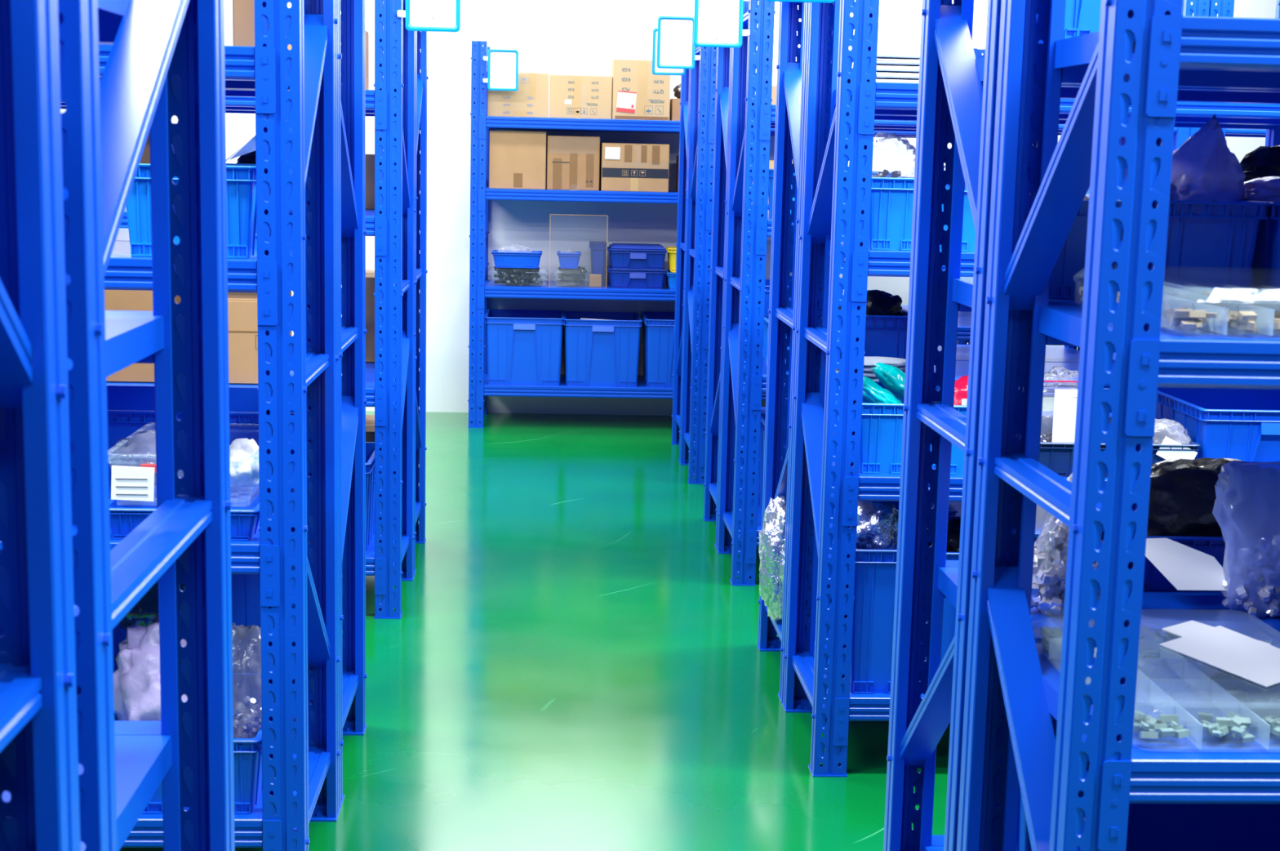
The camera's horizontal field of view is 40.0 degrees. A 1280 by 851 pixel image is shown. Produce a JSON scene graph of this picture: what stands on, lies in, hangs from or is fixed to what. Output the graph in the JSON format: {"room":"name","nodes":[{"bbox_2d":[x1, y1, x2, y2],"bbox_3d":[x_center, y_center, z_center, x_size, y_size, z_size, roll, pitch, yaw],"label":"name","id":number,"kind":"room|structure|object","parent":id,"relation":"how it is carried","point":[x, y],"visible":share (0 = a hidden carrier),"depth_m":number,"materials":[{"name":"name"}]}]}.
{"room":"warehouse storage aisle","nodes":[
{"label":"warehouse storage aisle","id":0,"kind":"room"},
{"bbox_2d":[119,410,950,850],"bbox_3d":[-0.199,1.046,3.369,12.000,0.100,14.350,1,9,-3],"label":"floor","id":1,"kind":"structure","parent":0,"point":[572,660],"depth_m":5.05,"materials":[{"name":"paint"}]},
{"bbox_2d":[0,0,80,850],"bbox_3d":[-1.264,0.251,1.206,1.587,2.080,0.585,1,9,-3],"label":"shelving rack","id":2,"kind":"object","parent":1,"relation":"on","point":[39,754],"visible":1,"depth_m":1.46,"materials":[{"name":"metal"}]},
{"bbox_2d":[1,0,235,850],"bbox_3d":[-1.300,0.144,1.897,1.587,2.080,0.695,1,9,-3],"label":"shelving rack","id":3,"kind":"object","parent":1,"relation":"on","point":[166,60],"visible":0.66,"depth_m":2.14,"materials":[{"name":"metal"}]},
{"bbox_2d":[0,0,340,850],"bbox_3d":[-1.439,-0.114,3.553,1.587,2.080,0.585,1,9,-3],"label":"shelving rack","id":4,"kind":"object","parent":1,"relation":"on","point":[296,128],"visible":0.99,"depth_m":3.39,"materials":[{"name":"metal"}]},
{"bbox_2d":[109,469,259,540],"bbox_3d":[-0.891,0.157,3.575,0.307,0.063,0.452,1,9,-3],"label":"crate","id":5,"kind":"object","parent":4,"relation":"on","point":[125,515],"visible":0.25,"depth_m":3.38,"materials":[{"name":"blue plastic"}]},
{"bbox_2d":[111,462,255,501],"bbox_3d":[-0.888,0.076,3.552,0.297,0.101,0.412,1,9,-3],"label":"label","id":6,"kind":"object","parent":5,"relation":"on","point":[127,482],"visible":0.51,"depth_m":3.35,"materials":[{"name":"white paper"}]},
{"bbox_2d":[109,430,183,484],"bbox_3d":[-0.956,0.061,3.507,0.204,0.100,0.202,1,9,-3],"label":"plastic bag","id":7,"kind":"object","parent":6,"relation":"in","point":[132,446],"visible":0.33,"depth_m":3.47,"materials":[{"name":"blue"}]},
{"bbox_2d":[229,437,258,486],"bbox_3d":[-0.779,0.071,3.466,0.093,0.090,0.138,1,9,-3],"label":"plastic bag","id":8,"kind":"object","parent":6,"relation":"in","point":[244,452],"visible":0.67,"depth_m":3.42,"materials":[{"name":"white plastic"}]},
{"bbox_2d":[125,163,257,257],"bbox_3d":[-0.858,-0.432,3.495,0.267,0.173,0.432,1,9,-3],"label":"crate","id":9,"kind":"object","parent":4,"relation":"on","point":[241,179],"visible":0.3,"depth_m":3.30,"materials":[{"name":"blue plastic"}]},
{"bbox_2d":[226,135,255,161],"bbox_3d":[-0.764,-0.529,3.354,0.086,0.051,0.140,1,9,-3],"label":"paper","id":10,"kind":"object","parent":9,"relation":"on","point":[250,146],"visible":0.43,"depth_m":3.32,"materials":[{"name":"white paper"}]},
{"bbox_2d":[142,672,262,813],"bbox_3d":[-0.904,0.654,3.651,0.304,0.156,0.452,1,9,-3],"label":"crate","id":11,"kind":"object","parent":4,"relation":"on","point":[247,754],"visible":0.09,"depth_m":3.46,"materials":[{"name":"blue plastic"}]},
{"bbox_2d":[113,622,187,720],"bbox_3d":[-0.965,0.518,3.525,0.211,0.261,0.180,1,9,-3],"label":"plastic bag","id":12,"kind":"object","parent":11,"relation":"in","point":[136,679],"visible":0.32,"depth_m":3.47,"materials":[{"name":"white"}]},
{"bbox_2d":[118,579,185,629],"bbox_3d":[-1.004,0.358,3.668,0.169,0.171,0.153,-5,11,-34],"label":"crate","id":13,"kind":"object","parent":11,"relation":"in","point":[145,611],"visible":0.16,"depth_m":3.61,"materials":[{"name":"blue plastic"}]},
{"bbox_2d":[231,622,262,752],"bbox_3d":[-0.793,0.533,3.540,0.130,0.276,0.159,1,9,-3],"label":"plastic bag","id":14,"kind":"object","parent":11,"relation":"in","point":[242,632],"visible":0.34,"depth_m":3.53,"materials":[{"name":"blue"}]},
{"bbox_2d":[223,0,254,46],"bbox_3d":[-0.809,-0.832,3.446,0.175,0.201,0.401,1,9,-3],"label":"carton","id":15,"kind":"object","parent":4,"relation":"on","point":[239,15],"visible":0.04,"depth_m":3.26,"materials":[{"name":"brown"}]},
{"bbox_2d":[108,0,367,807],"bbox_3d":[-1.469,-0.204,4.135,1.587,2.080,0.595,1,9,-3],"label":"shelving rack","id":16,"kind":"object","parent":1,"relation":"on","point":[351,84],"visible":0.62,"depth_m":4.38,"materials":[{"name":"metal"}]},
{"bbox_2d":[0,573,296,715],"bbox_3d":[-1.187,0.439,4.201,0.812,0.401,0.432,1,9,-3],"label":"crate","id":17,"kind":"object","parent":16,"relation":"on","point":[246,588],"visible":0.02,"depth_m":4.01,"materials":[{"name":"blue plastic"}]},
{"bbox_2d":[69,384,294,479],"bbox_3d":[-1.177,0.014,4.136,0.812,0.161,0.432,1,9,-3],"label":"crate","id":18,"kind":"object","parent":16,"relation":"on","point":[131,409],"visible":0.11,"depth_m":3.95,"materials":[{"name":"blue plastic"}]},
{"bbox_2d":[60,0,416,618],"bbox_3d":[-1.555,-0.459,5.778,1.587,2.080,0.595,1,9,-3],"label":"shelving rack","id":19,"kind":"object","parent":1,"relation":"on","point":[389,553],"visible":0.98,"depth_m":5.60,"materials":[{"name":"metal"}]},
{"bbox_2d":[104,289,181,382],"bbox_3d":[-1.645,-0.346,5.737,0.330,0.361,0.400,1,9,-3],"label":"carton","id":20,"kind":"object","parent":19,"relation":"on","point":[114,300],"visible":0.04,"depth_m":5.53,"materials":[{"name":"cardboard"}]},
{"bbox_2d":[227,290,291,384],"bbox_3d":[-1.301,-0.296,5.763,0.260,0.271,0.401,1,9,-3],"label":"carton","id":21,"kind":"object","parent":19,"relation":"on","point":[242,322],"visible":0.28,"depth_m":5.57,"materials":[{"name":"brown"}]},
{"bbox_2d":[287,30,368,89],"bbox_3d":[-1.141,-1.177,5.635,0.500,0.201,0.400,1,9,-3],"label":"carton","id":22,"kind":"object","parent":19,"relation":"on","point":[366,36],"visible":0.1,"depth_m":5.78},
{"bbox_2d":[365,441,374,550],"bbox_3d":[-1.080,0.236,5.867,0.402,0.301,0.432,1,9,-3],"label":"crate","id":23,"kind":"object","parent":19,"relation":"on","point":[370,446],"visible":0.2,"depth_m":5.80,"materials":[{"name":"blue plastic"}]},
{"bbox_2d":[397,0,460,31],"bbox_3d":[-0.647,-1.328,5.389,0.192,0.235,0.024,1,9,-3],"label":"sign","id":24,"kind":"object","parent":19,"relation":"attached to","point":[427,15],"visible":1,"depth_m":5.40,"materials":[{"name":"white plastic"}]},
{"bbox_2d":[60,31,428,573],"bbox_3d":[-1.586,-0.551,6.370,1.587,2.080,0.595,1,9,-3],"label":"shelving rack","id":25,"kind":"object","parent":1,"relation":"on","point":[421,37],"visible":0.2,"depth_m":6.63,"materials":[{"name":"metal"}]},
{"bbox_2d":[341,269,383,362],"bbox_3d":[-0.972,-0.404,6.412,0.185,0.301,0.400,1,9,-3],"label":"carton","id":26,"kind":"object","parent":25,"relation":"on","point":[370,273],"visible":0.13,"depth_m":6.22,"materials":[{"name":"cardboard"}]},
{"bbox_2d":[365,414,374,441],"bbox_3d":[-0.985,0.140,6.496,0.185,0.301,0.400,1,9,-3],"label":"carton","id":27,"kind":"object","parent":25,"relation":"on","point":[370,419],"visible":0.09,"depth_m":6.36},
{"bbox_2d":[365,154,383,209],"bbox_3d":[-0.965,-0.879,6.324,0.175,0.191,0.350,1,9,-3],"label":"carton","id":28,"kind":"object","parent":25,"relation":"on","point":[370,158],"visible":0.15,"depth_m":6.15,"materials":[{"name":"cardboard"}]},
{"bbox_2d":[467,40,787,427],"bbox_3d":[0.065,-1.045,9.832,2.012,2.080,0.570,1,9,-3],"label":"shelving rack","id":29,"kind":"object","parent":1,"relation":"on","point":[480,291],"visible":0.44,"depth_m":9.54,"materials":[{"name":"metal"}]},
{"bbox_2d":[483,48,518,91],"bbox_3d":[-0.740,-1.888,9.341,0.187,0.215,0.024,1,9,-3],"label":"sign","id":30,"kind":"object","parent":29,"relation":"attached to","point":[502,64],"visible":1,"depth_m":9.34,"materials":[{"name":"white plastic"}]},
{"bbox_2d":[488,130,546,189],"bbox_3d":[-0.672,-1.462,9.688,0.306,0.309,0.401,1,9,-3],"label":"carton","id":31,"kind":"object","parent":29,"relation":"on","point":[517,159],"visible":1,"depth_m":9.49,"materials":[{"name":"cardboard"}]},
{"bbox_2d":[487,266,548,284],"bbox_3d":[-0.673,-0.832,9.705,0.332,0.114,0.240,1,9,-3],"label":"blister pack","id":32,"kind":"object","parent":29,"relation":"on","point":[511,275],"visible":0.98,"depth_m":9.65,"materials":[{"name":"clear plastic"}]},
{"bbox_2d":[491,249,542,268],"bbox_3d":[-0.678,-0.917,9.692,0.277,0.086,0.212,1,9,-3],"label":"crate","id":33,"kind":"object","parent":32,"relation":"on","point":[507,258],"visible":1,"depth_m":9.60,"materials":[{"name":"blue plastic"}]},
{"bbox_2d":[487,72,549,117],"bbox_3d":[-0.664,-1.802,9.615,0.329,0.236,0.362,1,9,-3],"label":"carton","id":34,"kind":"object","parent":29,"relation":"on","point":[531,100],"visible":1,"depth_m":9.44,"materials":[{"name":"brown"}]},
{"bbox_2d":[484,309,564,386],"bbox_3d":[-0.648,-0.441,9.867,0.436,0.373,0.515,1,9,-3],"label":"crate","id":35,"kind":"object","parent":29,"relation":"on","point":[524,346],"visible":0.99,"depth_m":9.63,"materials":[{"name":"blue plastic"}]},
{"bbox_2d":[554,266,589,286],"bbox_3d":[-0.379,-0.831,9.751,0.190,0.113,0.240,1,9,-3],"label":"blister pack","id":36,"kind":"object","parent":29,"relation":"on","point":[571,277],"visible":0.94,"depth_m":9.69,"materials":[{"name":"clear plastic"}]},
{"bbox_2d":[556,250,581,268],"bbox_3d":[-0.393,-0.915,9.727,0.135,0.086,0.192,1,9,-3],"label":"crate","id":37,"kind":"object","parent":36,"relation":"on","point":[567,260],"visible":1,"depth_m":9.65,"materials":[{"name":"blue plastic"}]},
{"bbox_2d":[546,135,599,191],"bbox_3d":[-0.370,-1.448,9.705,0.284,0.291,0.382,1,9,-3],"label":"carton","id":38,"kind":"object","parent":29,"relation":"on","point":[573,162],"visible":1,"depth_m":9.52,"materials":[{"name":"beige"}]},
{"bbox_2d":[549,75,612,119],"bbox_3d":[-0.328,-1.794,9.634,0.336,0.229,0.362,1,9,-3],"label":"carton","id":39,"kind":"object","parent":29,"relation":"on","point":[571,96],"visible":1,"depth_m":9.46,"materials":[{"name":"brown"}]},
{"bbox_2d":[589,240,606,285],"bbox_3d":[-0.237,-0.909,9.873,0.097,0.236,0.262,1,9,-3],"label":"crate","id":40,"kind":"object","parent":29,"relation":"on","point":[597,249],"visible":0.89,"depth_m":9.76,"materials":[{"name":"blue plastic"}]},
{"bbox_2d":[563,311,642,386],"bbox_3d":[-0.218,-0.432,9.891,0.432,0.369,0.515,1,9,-3],"label":"crate","id":41,"kind":"object","parent":29,"relation":"on","point":[598,353],"visible":0.98,"depth_m":9.66,"materials":[{"name":"blue plastic"}]},
{"bbox_2d":[599,142,669,192],"bbox_3d":[-0.035,-1.426,9.716,0.365,0.259,0.403,1,9,-3],"label":"carton","id":42,"kind":"object","parent":29,"relation":"on","point":[624,167],"visible":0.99,"depth_m":9.52,"materials":[{"name":"brown"}]},
{"bbox_2d":[606,265,666,288],"bbox_3d":[-0.020,-0.824,9.780,0.322,0.106,0.315,1,9,-3],"label":"storage box","id":43,"kind":"object","parent":29,"relation":"on","point":[619,277],"visible":0.91,"depth_m":9.64,"materials":[{"name":"blue plastic"}]},
{"bbox_2d":[607,246,667,269],"bbox_3d":[-0.018,-0.930,9.763,0.322,0.106,0.315,1,9,-3],"label":"storage box","id":44,"kind":"object","parent":43,"relation":"on","point":[619,258],"visible":0.94,"depth_m":9.63,"materials":[{"name":"blue plastic"}]},
{"bbox_2d":[608,243,665,249],"bbox_3d":[-0.016,-0.993,9.755,0.300,0.020,0.280,1,9,-3],"label":"lid","id":45,"kind":"object","parent":44,"relation":"on","point":[614,246],"visible":1,"depth_m":9.63,"materials":[{"name":"blue plastic"}]},
{"bbox_2d":[610,59,670,120],"bbox_3d":[-0.001,-1.835,9.655,0.310,0.319,0.383,1,9,-3],"label":"carton","id":46,"kind":"object","parent":29,"relation":"on","point":[637,94],"visible":0.85,"depth_m":9.47,"materials":[{"name":"brown"}]},
{"bbox_2d":[616,90,636,112],"bbox_3d":[-0.073,-1.743,9.472,0.108,0.118,0.001,1,9,-3],"label":"print","id":47,"kind":"object","parent":46,"relation":"attached to","point":[626,100],"depth_m":9.47,"materials":[{"name":"white"}]},
{"bbox_2d":[640,311,675,387],"bbox_3d":[0.229,-0.429,9.915,0.432,0.376,0.515,1,9,-3],"label":"crate","id":48,"kind":"object","parent":29,"relation":"on","point":[658,327],"visible":0.48,"depth_m":9.68,"materials":[{"name":"blue plastic"}]},
{"bbox_2d":[669,98,680,120],"bbox_3d":[0.296,-1.733,9.687,0.265,0.121,0.340,1,9,-3],"label":"carton","id":49,"kind":"object","parent":29,"relation":"on","point":[674,109],"visible":0.22,"depth_m":9.52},
{"bbox_2d":[679,46,971,484],"bbox_3d":[1.024,-0.790,8.319,1.587,2.080,0.585,1,9,-3],"label":"shelving rack","id":50,"kind":"object","parent":1,"relation":"on","point":[703,76],"visible":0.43,"depth_m":8.09,"materials":[{"name":"metal"}]},
{"bbox_2d":[656,16,700,69],"bbox_3d":[0.174,-1.706,7.836,0.194,0.228,0.024,1,9,-3],"label":"sign","id":51,"kind":"object","parent":50,"relation":"attached to","point":[676,48],"visible":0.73,"depth_m":7.83,"materials":[{"name":"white plastic"}]},
{"bbox_2d":[671,48,985,461],"bbox_3d":[0.993,-0.881,8.906,1.587,2.080,0.595,1,9,-3],"label":"shelving rack","id":52,"kind":"object","parent":1,"relation":"on","point":[685,80],"visible":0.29,"depth_m":9.09,"materials":[{"name":"metal"}]},
{"bbox_2d":[652,27,686,75],"bbox_3d":[0.154,-1.794,8.444,0.189,0.220,0.024,1,9,-3],"label":"sign","id":53,"kind":"object","parent":52,"relation":"attached to","point":[655,70],"visible":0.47,"depth_m":8.45,"materials":[{"name":"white plastic"}]},
{"bbox_2d":[702,36,1123,547],"bbox_3d":[1.093,-0.584,6.991,1.587,2.080,0.595,1,9,-3],"label":"shelving rack","id":54,"kind":"object","parent":1,"relation":"on","point":[1066,353],"visible":0.24,"depth_m":7.17,"materials":[{"name":"metal"}]},
{"bbox_2d":[715,0,1209,585],"bbox_3d":[1.123,-0.493,6.404,1.587,2.080,0.585,1,9,-3],"label":"shelving rack","id":55,"kind":"object","parent":1,"relation":"on","point":[752,117],"visible":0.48,"depth_m":6.17,"materials":[{"name":"metal"}]},
{"bbox_2d":[693,0,751,48],"bbox_3d":[0.278,-1.394,5.924,0.189,0.235,0.024,1,9,-3],"label":"sign","id":56,"kind":"object","parent":55,"relation":"attached to","point":[717,23],"visible":1,"depth_m":5.93,"materials":[{"name":"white plastic"}]},
{"bbox_2d":[759,413,836,511],"bbox_3d":[0.648,0.163,6.443,0.412,0.351,0.432,1,9,-3],"label":"crate","id":57,"kind":"object","parent":55,"relation":"on","point":[762,415],"visible":0.09,"depth_m":6.53,"materials":[{"name":"blue plastic"}]},
{"bbox_2d":[768,168,892,216],"bbox_3d":[0.671,-0.826,6.291,0.412,0.171,0.432,1,9,-3],"label":"crate","id":58,"kind":"object","parent":55,"relation":"on","point":[771,171],"visible":0.12,"depth_m":6.36,"materials":[{"name":"blue plastic"}]},
{"bbox_2d":[756,0,1279,702],"bbox_3d":[1.193,-0.288,5.082,1.587,2.080,0.595,1,9,-3],"label":"shelving rack","id":59,"kind":"object","parent":1,"relation":"on","point":[791,73],"visible":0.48,"depth_m":5.24,"materials":[{"name":"metal"}]},
{"bbox_2d":[758,494,786,620],"bbox_3d":[0.413,0.384,5.151,0.134,0.359,0.221,1,9,-3],"label":"plastic bag","id":60,"kind":"object","parent":59,"relation":"on","point":[772,535],"visible":0.52,"depth_m":5.08,"materials":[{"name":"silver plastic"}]},
{"bbox_2d":[836,305,907,368],"bbox_3d":[0.639,-0.169,5.043,0.232,0.331,0.432,1,9,-3],"label":"crate","id":61,"kind":"object","parent":59,"relation":"on","point":[886,335],"visible":0.12,"depth_m":4.83,"materials":[{"name":"blue plastic"}]},
{"bbox_2d":[838,289,902,315],"bbox_3d":[0.663,-0.325,4.980,0.172,0.120,0.176,6,10,28],"label":"plastic bag","id":62,"kind":"object","parent":61,"relation":"in","point":[878,302],"visible":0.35,"depth_m":4.92,"materials":[{"name":"black"}]},
{"bbox_2d":[782,0,1279,776],"bbox_3d":[1.223,-0.197,4.494,1.587,2.080,0.585,1,9,-3],"label":"shelving rack","id":63,"kind":"object","parent":1,"relation":"on","point":[840,119],"visible":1,"depth_m":4.27,"materials":[{"name":"metal"}]},
{"bbox_2d":[826,548,897,693],"bbox_3d":[0.587,0.449,4.518,0.185,0.366,0.452,1,9,-3],"label":"crate","id":64,"kind":"object","parent":63,"relation":"on","point":[875,571],"visible":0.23,"depth_m":4.31,"materials":[{"name":"blue plastic"}]},
{"bbox_2d":[856,500,898,549],"bbox_3d":[0.584,0.266,4.409,0.158,0.161,0.160,-7,12,-43],"label":"plastic bag","id":65,"kind":"object","parent":64,"relation":"in","point":[877,522],"visible":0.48,"depth_m":4.35,"materials":[{"name":"clear plastic"}]},
{"bbox_2d":[834,382,903,473],"bbox_3d":[0.587,0.001,4.449,0.165,0.173,0.432,1,9,-3],"label":"crate","id":66,"kind":"object","parent":63,"relation":"on","point":[882,424],"visible":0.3,"depth_m":4.25,"materials":[{"name":"blue plastic"}]},
{"bbox_2d":[835,355,906,382],"bbox_3d":[0.614,-0.147,4.619,0.229,0.063,0.156,1,9,-3],"label":"wrap","id":67,"kind":"object","parent":66,"relation":"in","point":[869,362],"visible":0.23,"depth_m":4.56,"materials":[{"name":"white"}]},
{"bbox_2d":[862,376,902,403],"bbox_3d":[0.587,-0.067,4.298,0.168,0.123,0.098,0,9,-7],"label":"bag","id":68,"kind":"object","parent":66,"relation":"in","point":[873,393],"visible":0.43,"depth_m":4.25,"materials":[{"name":"teal"}]},
{"bbox_2d":[871,362,905,399],"bbox_3d":[0.644,-0.103,4.375,0.117,0.106,0.116,9,12,43],"label":"bag","id":69,"kind":"object","parent":66,"relation":"in","point":[892,378],"visible":0.7,"depth_m":4.34,"materials":[{"name":"teal"}]},
{"bbox_2d":[842,175,914,250],"bbox_3d":[0.600,-0.531,4.367,0.165,0.171,0.432,1,9,-3],"label":"crate","id":70,"kind":"object","parent":63,"relation":"on","point":[891,198],"visible":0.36,"depth_m":4.17,"materials":[{"name":"blue plastic"}]},
{"bbox_2d":[871,131,915,177],"bbox_3d":[0.610,-0.640,4.290,0.164,0.150,0.149,4,9,19],"label":"plastic bag","id":71,"kind":"object","parent":70,"relation":"in","point":[895,174],"visible":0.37,"depth_m":4.28,"materials":[{"name":"white"}]},
{"bbox_2d":[875,51,919,83],"bbox_3d":[0.629,-0.868,4.306,0.200,0.076,0.240,1,9,-3],"label":"stack","id":72,"kind":"object","parent":63,"relation":"on","point":[891,67],"visible":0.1,"depth_m":4.19,"materials":[{"name":"white plastic"}]},
{"bbox_2d":[930,385,966,474],"bbox_3d":[0.786,0.005,4.460,0.217,0.171,0.432,1,9,-3],"label":"crate","id":73,"kind":"object","parent":63,"relation":"on","point":[957,454],"visible":0.02,"depth_m":4.27,"materials":[{"name":"blue plastic"}]},
{"bbox_2d":[953,374,968,404],"bbox_3d":[0.809,-0.048,4.341,0.149,0.154,0.086,1,9,-3],"label":"bag","id":74,"kind":"object","parent":73,"relation":"in","point":[961,386],"visible":0.11,"depth_m":4.31,"materials":[{"name":"red"}]},
{"bbox_2d":[939,183,975,251],"bbox_3d":[0.803,-0.527,4.378,0.247,0.169,0.432,1,9,-3],"label":"crate","id":75,"kind":"object","parent":63,"relation":"on","point":[968,242],"visible":0.05,"depth_m":4.18,"materials":[{"name":"blue plastic"}]},
{"bbox_2d":[919,515,1036,680],"bbox_3d":[0.845,0.456,4.533,0.317,0.361,0.452,1,9,-3],"label":"crate","id":76,"kind":"object","parent":63,"relation":"on","point":[949,610],"visible":0.03,"depth_m":4.32,"materials":[{"name":"blue plastic"}]},
{"bbox_2d":[946,517,960,551],"bbox_3d":[0.852,0.288,4.444,0.208,0.120,0.174,1,9,-3],"label":"plastic bag","id":77,"kind":"object","parent":76,"relation":"in","point":[953,525],"visible":0.12,"depth_m":4.40,"materials":[{"name":"black"}]},
{"bbox_2d":[1039,415,1200,476],"bbox_3d":[1.132,0.052,4.485,0.442,0.086,0.452,1,9,-3],"label":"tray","id":78,"kind":"object","parent":63,"relation":"on","point":[1058,456],"visible":0.31,"depth_m":4.27,"materials":[{"name":"blue plastic"}]},
{"bbox_2d":[1040,365,1078,442],"bbox_3d":[1.021,-0.025,4.299,0.197,0.240,0.094,1,9,-3],"label":"plastic bag","id":79,"kind":"object","parent":78,"relation":"in","point":[1064,400],"visible":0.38,"depth_m":4.25,"materials":[{"name":"white"}]},
{"bbox_2d":[1152,417,1197,459],"bbox_3d":[1.257,0.039,4.320,0.208,0.125,0.109,1,9,-3],"label":"plastic bag","id":80,"kind":"object","parent":78,"relation":"in","point":[1166,454],"visible":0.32,"depth_m":4.27,"materials":[{"name":"white"}]},
{"bbox_2d":[1155,386,1279,462],"bbox_3d":[1.557,0.015,4.510,0.412,0.171,0.455,1,9,-3],"label":"crate","id":81,"kind":"object","parent":63,"relation":"on","point":[1243,424],"visible":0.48,"depth_m":4.31,"materials":[{"name":"blue plastic"}]},
{"bbox_2d":[883,0,1279,850],"bbox_3d":[1.297,0.022,3.081,1.587,2.080,0.560,1,9,-3],"label":"shelving rack","id":82,"kind":"object","parent":1,"relation":"on","point":[957,96],"visible":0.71,"depth_m":3.20,"materials":[{"name":"metal"}]},
{"bbox_2d":[1016,712,1089,850],"bbox_3d":[0.871,0.651,3.135,0.512,0.401,0.432,1,9,-3],"label":"crate","id":83,"kind":"object","parent":82,"relation":"on","point":[1024,843],"visible":0.02,"depth_m":2.94,"materials":[{"name":"blue plastic"}]},
{"bbox_2d":[1031,472,1102,616],"bbox_3d":[0.718,0.192,2.965,0.155,0.252,0.128,1,9,-3],"label":"plastic bag","id":84,"kind":"object","parent":82,"relation":"on","point":[1051,546],"visible":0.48,"depth_m":2.94,"materials":[{"name":"white"}]},
{"bbox_2d":[1063,0,1101,39],"bbox_3d":[0.724,-0.766,2.917,0.222,0.301,0.415,1,9,-3],"label":"crate","id":85,"kind":"object","parent":82,"relation":"on","point":[1082,17],"visible":0.1,"depth_m":2.75,"materials":[{"name":"blue plastic"}]},
{"bbox_2d":[1048,196,1124,298],"bbox_3d":[0.694,-0.308,2.978,0.182,0.156,0.432,1,9,-3],"label":"crate","id":86,"kind":"object","parent":82,"relation":"on","point":[1071,260],"visible":0.13,"depth_m":2.78,"materials":[{"name":"blue plastic"}]},
{"bbox_2d":[1054,516,1225,591],"bbox_3d":[1.007,0.232,3.240,0.442,0.101,0.232,1,9,-3],"label":"crate","id":87,"kind":"object","parent":82,"relation":"on","point":[1153,579],"visible":0.09,"depth_m":3.13,"materials":[{"name":"blue plastic"}]},
{"bbox_2d":[1146,457,1243,536],"bbox_3d":[1.023,0.142,3.213,0.403,0.170,0.151,1,9,-3],"label":"plastic bag","id":88,"kind":"object","parent":87,"relation":"in","point":[1183,496],"visible":0.22,"depth_m":3.17,"materials":[{"name":"black"}]},
{"bbox_2d":[1085,194,1271,295],"bbox_3d":[0.884,-0.307,2.988,0.204,0.159,0.432,1,9,-3],"label":"crate","id":89,"kind":"object","parent":82,"relation":"on","point":[1201,233],"visible":0.34,"depth_m":2.79,"materials":[{"name":"blue plastic"}]},
{"bbox_2d":[1169,113,1245,201],"bbox_3d":[0.912,-0.434,2.898,0.170,0.159,0.153,-2,9,-21],"label":"plastic bag","id":90,"kind":"object","parent":89,"relation":"in","point":[1204,168],"visible":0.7,"depth_m":2.85,"materials":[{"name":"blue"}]},
{"bbox_2d":[1145,537,1226,590],"bbox_3d":[0.942,0.240,3.047,0.160,0.064,0.126,1,9,-3],"label":"paper","id":91,"kind":"object","parent":82,"relation":"on","point":[1186,567],"visible":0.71,"depth_m":3.04,"materials":[{"name":"white paper"}]},
{"bbox_2d":[1212,460,1279,617],"bbox_3d":[1.073,0.191,2.982,0.209,0.265,0.105,1,9,-3],"label":"plastic bag","id":92,"kind":"object","parent":82,"relation":"on","point":[1246,507],"visible":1,"depth_m":2.95,"materials":[{"name":"blue"}]},
{"bbox_2d":[1241,200,1279,299],"bbox_3d":[1.119,-0.303,3.001,0.260,0.159,0.432,1,9,-3],"label":"crate","id":93,"kind":"object","parent":82,"relation":"on","point":[1267,248],"visible":0.1,"depth_m":2.83,"materials":[{"name":"blue plastic"}]},
{"bbox_2d":[1240,145,1279,182],"bbox_3d":[1.200,-0.441,3.115,0.308,0.119,0.119,1,9,-3],"label":"plastic bag","id":94,"kind":"object","parent":93,"relation":"in","point":[1264,161],"visible":0.44,"depth_m":3.09,"materials":[{"name":"black"}]},
{"bbox_2d":[1241,176,1279,202],"bbox_3d":[1.101,-0.389,2.959,0.243,0.060,0.210,1,9,-3],"label":"plastic bag","id":95,"kind":"object","parent":93,"relation":"in","point":[1267,188],"visible":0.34,"depth_m":2.90,"materials":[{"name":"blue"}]},
{"bbox_2d":[956,0,1279,850],"bbox_3d":[1.327,0.110,2.513,1.587,2.080,0.560,1,9,-3],"label":"shelving rack","id":96,"kind":"object","parent":1,"relation":"on","point":[1142,51],"visible":1,"depth_m":2.26,"materials":[{"name":"metal"}]},
{"bbox_2d":[1031,608,1279,745],"bbox_3d":[0.805,0.357,2.534,0.363,0.060,0.526,1,9,-3],"label":"tray","id":97,"kind":"object","parent":96,"relation":"on","point":[1237,724],"visible":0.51,"depth_m":2.41,"materials":[{"name":"plastic"}]},
{"bbox_2d":[1161,620,1271,644],"bbox_3d":[0.847,0.314,2.616,0.098,0.001,0.151,-4,10,-31],"label":"paper card","id":98,"kind":"object","parent":97,"relation":"on","point":[1187,628],"visible":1,"depth_m":2.66,"materials":[{"name":"white"}]},
{"bbox_2d":[1159,625,1279,686],"bbox_3d":[0.862,0.328,2.518,0.158,0.001,0.272,-2,9,-23],"label":"paper card","id":99,"kind":"object","parent":97,"relation":"on","point":[1237,653],"visible":1,"depth_m":2.52,"materials":[{"name":"white"}]},
{"bbox_2d":[1072,265,1279,336],"bbox_3d":[0.867,-0.173,2.430,0.416,0.062,0.486,1,9,-3],"label":"tray","id":100,"kind":"object","parent":96,"relation":"on","point":[1238,310],"visible":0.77,"depth_m":2.33,"materials":[{"name":"clear plastic"}]},
{"bbox_2d":[1208,0,1266,137],"bbox_3d":[2.701,-0.469,6.490,1.587,2.080,0.585,1,9,-3],"label":"shelving rack","id":101,"kind":"object","parent":1,"relation":"on","point":[1224,8],"visible":0.02,"depth_m":6.02,"materials":[{"name":"metal"}]},
{"bbox_2d":[60,0,1276,415],"bbox_3d":[-0.526,-1.719,10.114,12.000,3.300,0.257,1,9,-3],"label":"wall","id":102,"kind":"structure","parent":0,"point":[581,37],"depth_m":10.04,"materials":[{"name":"white paint"}]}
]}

